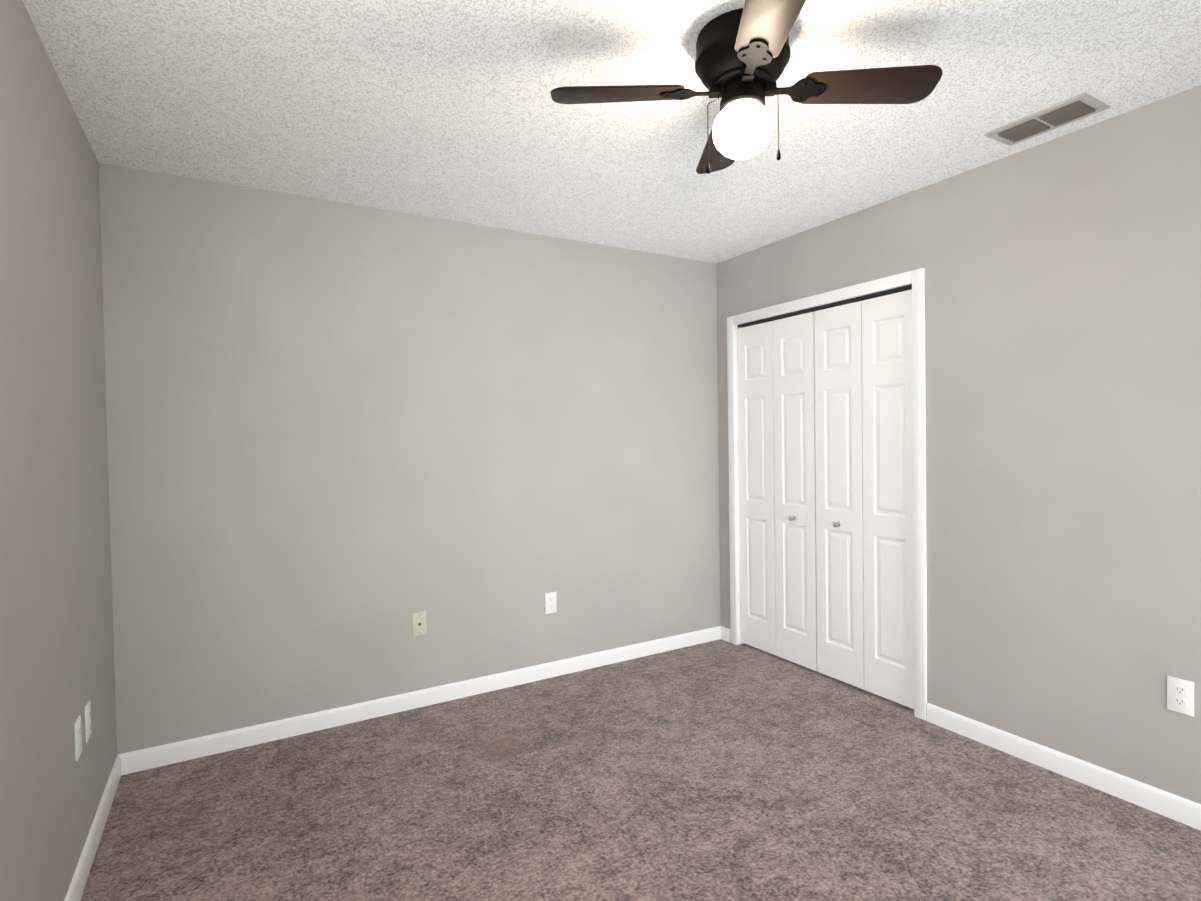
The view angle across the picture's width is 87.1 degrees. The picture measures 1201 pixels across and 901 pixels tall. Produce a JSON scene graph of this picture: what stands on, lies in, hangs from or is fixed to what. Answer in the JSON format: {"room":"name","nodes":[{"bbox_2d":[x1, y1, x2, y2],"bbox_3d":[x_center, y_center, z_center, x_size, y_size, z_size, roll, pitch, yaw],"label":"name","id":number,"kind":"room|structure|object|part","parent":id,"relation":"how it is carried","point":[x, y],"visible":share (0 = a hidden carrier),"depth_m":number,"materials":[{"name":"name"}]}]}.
{"room":"empty bedroom","nodes":[
{"label":"empty bedroom","id":0,"kind":"room"},
{"bbox_2d":[0,0,116,900],"bbox_3d":[-1.047,0.105,0.839,0.120,2.440,3.818,-2,1,-30],"label":"wall","id":1,"kind":"structure","parent":0,"point":[57,671],"depth_m":1.70,"materials":[{"name":"paint"}]},
{"bbox_2d":[74,715,81,760],"bbox_3d":[-1.583,0.872,1.917,0.008,0.115,0.070,-2,1,-30],"label":"electrical outlet","id":2,"kind":"object","parent":1,"relation":"attached to","point":[78,737],"visible":1,"depth_m":1.90,"materials":[{"name":"white plastic"}]},
{"bbox_2d":[84,700,91,742],"bbox_3d":[-1.660,0.876,2.048,0.008,0.115,0.070,-2,1,-30],"label":"electrical outlet","id":3,"kind":"object","parent":1,"relation":"attached to","point":[87,711],"visible":1,"depth_m":2.03,"materials":[{"name":"white plastic"}]},
{"bbox_2d":[64,755,120,900],"bbox_3d":[-1.002,1.282,0.949,0.013,0.082,3.698,-2,1,-30],"label":"baseboard","id":4,"kind":"structure","parent":1,"relation":"attached to","point":[80,877],"depth_m":2.05,"materials":[{"name":"white wood"}]},
{"bbox_2d":[99,163,720,754],"bbox_3d":[-0.626,0.047,3.368,3.405,2.440,0.120,-2,1,-30],"label":"wall","id":5,"kind":"structure","parent":0,"point":[345,441],"depth_m":3.03,"materials":[{"name":"paint"}]},
{"bbox_2d":[118,626,720,774],"bbox_3d":[-0.574,1.226,3.335,3.165,0.082,0.013,-2,1,-30],"label":"baseboard","id":6,"kind":"structure","parent":5,"relation":"attached to","point":[166,754],"depth_m":3.06,"materials":[{"name":"white wood"}]},
{"bbox_2d":[412,611,426,635],"bbox_3d":[-0.898,0.862,3.138,0.070,0.115,0.016,-2,1,-30],"label":"outlet","id":7,"kind":"object","parent":5,"relation":"attached to","point":[419,626],"visible":1,"depth_m":3.14,"materials":[{"name":"beige plastic"}]},
{"bbox_2d":[545,592,556,613],"bbox_3d":[-0.275,0.846,3.508,0.070,0.115,0.008,-2,1,-30],"label":"electrical outlet","id":8,"kind":"object","parent":5,"relation":"attached to","point":[551,602],"visible":1,"depth_m":3.50,"materials":[{"name":"white plastic"}]},
{"bbox_2d":[22,0,1200,263],"bbox_3d":[0.639,-1.213,1.882,4.145,0.100,3.938,-2,1,-30],"label":"ceiling","id":9,"kind":"structure","parent":0,"point":[452,110],"depth_m":2.08,"materials":[{"name":"white paint"}]},
{"bbox_2d":[550,0,942,173],"bbox_3d":[0.397,-0.972,1.767,0.812,0.368,0.812,-2,2,-43],"label":"fan","id":10,"kind":"object","parent":9,"relation":"hanging from","point":[742,57],"visible":1,"depth_m":1.72,"materials":[{"name":"brown wood"}]},
{"bbox_3d":[0.048,-1.001,1.777,0.355,0.035,0.276,-2,1,-30],"label":"blade","id":11,"kind":"part","parent":10,"relation":"part of","materials":[{"name":"black wood"}]},
{"bbox_3d":[0.322,-0.891,1.787,0.038,0.213,0.037,-2,1,-30],"label":"chain","id":12,"kind":"part","parent":10,"relation":"part of","materials":[{"name":"brown metal"}]},
{"bbox_3d":[0.407,-1.014,2.115,0.276,0.035,0.355,-2,1,-30],"label":"blade","id":13,"kind":"part","parent":10,"relation":"part of","materials":[{"name":"black wood"}]},
{"bbox_3d":[0.398,-0.895,1.769,0.166,0.146,0.166,-2,1,-30],"label":"globe","id":14,"kind":"part","parent":10,"relation":"part of","materials":[{"name":"white glass"}]},
{"bbox_3d":[0.386,-0.999,1.418,0.276,0.035,0.355,-2,1,-30],"label":"blade","id":15,"kind":"part","parent":10,"relation":"part of","materials":[{"name":"beige wood"}]},
{"bbox_3d":[0.473,-0.900,1.746,0.036,0.199,0.038,-2,1,-30],"label":"chain","id":16,"kind":"part","parent":10,"relation":"part of","materials":[{"name":"brown metal"}]},
{"bbox_3d":[0.745,-1.012,1.756,0.355,0.035,0.276,-2,1,-30],"label":"blade","id":17,"kind":"part","parent":10,"relation":"part of","materials":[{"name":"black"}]},
{"bbox_2d":[984,93,1109,145],"bbox_3d":[1.595,-1.179,2.270,0.185,0.014,0.325,-2,1,-30],"label":"ceiling vent","id":18,"kind":"object","parent":9,"relation":"in","point":[1071,110],"visible":1,"depth_m":2.25,"materials":[{"name":"white metal"}]},
{"bbox_2d":[80,639,1200,900],"bbox_3d":[0.678,1.327,1.934,4.145,0.100,3.938,-2,1,-30],"label":"floor","id":19,"kind":"structure","parent":0,"point":[720,769],"depth_m":2.25,"materials":[{"name":"carpet"}]},
{"bbox_2d":[717,85,1200,803],"bbox_3d":[1.756,0.027,2.550,0.120,2.440,3.698,-2,1,-30],"label":"wall","id":20,"kind":"structure","parent":0,"point":[1063,417],"depth_m":2.42,"materials":[{"name":"paint"}]},
{"bbox_2d":[721,626,730,642],"bbox_3d":[0.809,1.189,4.091,0.013,0.082,0.104,-2,1,-30],"label":"baseboard","id":21,"kind":"structure","parent":20,"relation":"attached to","point":[725,633],"depth_m":4.08,"materials":[{"name":"white wood"}]},
{"bbox_2d":[738,321,775,654],"bbox_3d":[0.965,0.226,3.869,0.034,1.980,0.296,-2,1,-30],"label":"closet door leaf","id":22,"kind":"structure","parent":20,"relation":"in","point":[756,482],"depth_m":3.85,"materials":[{"name":"white wood"}]},
{"bbox_2d":[773,312,816,670],"bbox_3d":[1.117,0.229,3.610,0.034,1.980,0.296,-2,1,-30],"label":"closet door leaf","id":23,"kind":"structure","parent":20,"relation":"in","point":[795,471],"depth_m":3.59,"materials":[{"name":"white wood"}]},
{"bbox_2d":[788,516,840,526],"bbox_3d":[1.166,0.387,3.465,0.036,0.031,0.336,-2,1,-30],"label":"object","id":24,"kind":"structure","parent":20,"relation":"in","point":[834,523],"depth_m":3.34,"materials":[{"name":"silver metal"}]},
{"bbox_3d":[1.089,0.386,3.596,0.036,0.031,0.031,-2,1,-30],"label":"knob","id":25,"kind":"part","parent":24,"relation":"part of","materials":[{"name":"silver metal"}]},
{"bbox_3d":[1.243,0.389,3.333,0.036,0.031,0.031,-2,1,-30],"label":"knob","id":26,"kind":"part","parent":24,"relation":"part of","materials":[{"name":"silver metal"}]},
{"bbox_2d":[737,284,911,327],"bbox_3d":[1.178,-0.775,3.459,0.030,0.016,1.207,-2,1,-30],"label":"track","id":27,"kind":"object","parent":20,"relation":"attached to","point":[865,297],"visible":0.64,"depth_m":3.36,"materials":[{"name":"grey metal"}]},
{"bbox_2d":[727,268,926,720],"bbox_3d":[1.212,0.219,3.490,0.120,2.035,1.237,-2,1,-30],"label":"door frame","id":28,"kind":"structure","parent":20,"relation":"attached to","point":[737,484],"depth_m":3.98,"materials":[{"name":"white wood"}]},
{"bbox_2d":[814,301,863,689],"bbox_3d":[1.271,0.232,3.348,0.034,1.980,0.296,-2,1,-30],"label":"closet door leaf","id":29,"kind":"structure","parent":20,"relation":"in","point":[839,480],"depth_m":3.33,"materials":[{"name":"white wood"}]},
{"bbox_2d":[862,289,913,708],"bbox_3d":[1.422,0.235,3.089,0.034,1.980,0.296,-2,1,-30],"label":"closet door leaf","id":30,"kind":"structure","parent":20,"relation":"in","point":[887,414],"depth_m":3.09,"materials":[{"name":"white wood"}]},
{"bbox_2d":[927,703,1200,830],"bbox_3d":[2.078,1.214,1.925,0.013,0.082,2.271,-2,1,-30],"label":"baseboard","id":31,"kind":"structure","parent":20,"relation":"attached to","point":[1163,803],"depth_m":2.39,"materials":[{"name":"white wood"}]},
{"bbox_2d":[1167,676,1193,715],"bbox_3d":[1.952,0.827,2.127,0.008,0.115,0.070,-2,1,-30],"label":"electrical outlet","id":32,"kind":"object","parent":20,"relation":"attached to","point":[1180,695],"visible":1,"depth_m":2.12,"materials":[{"name":"white plastic"}]}
]}

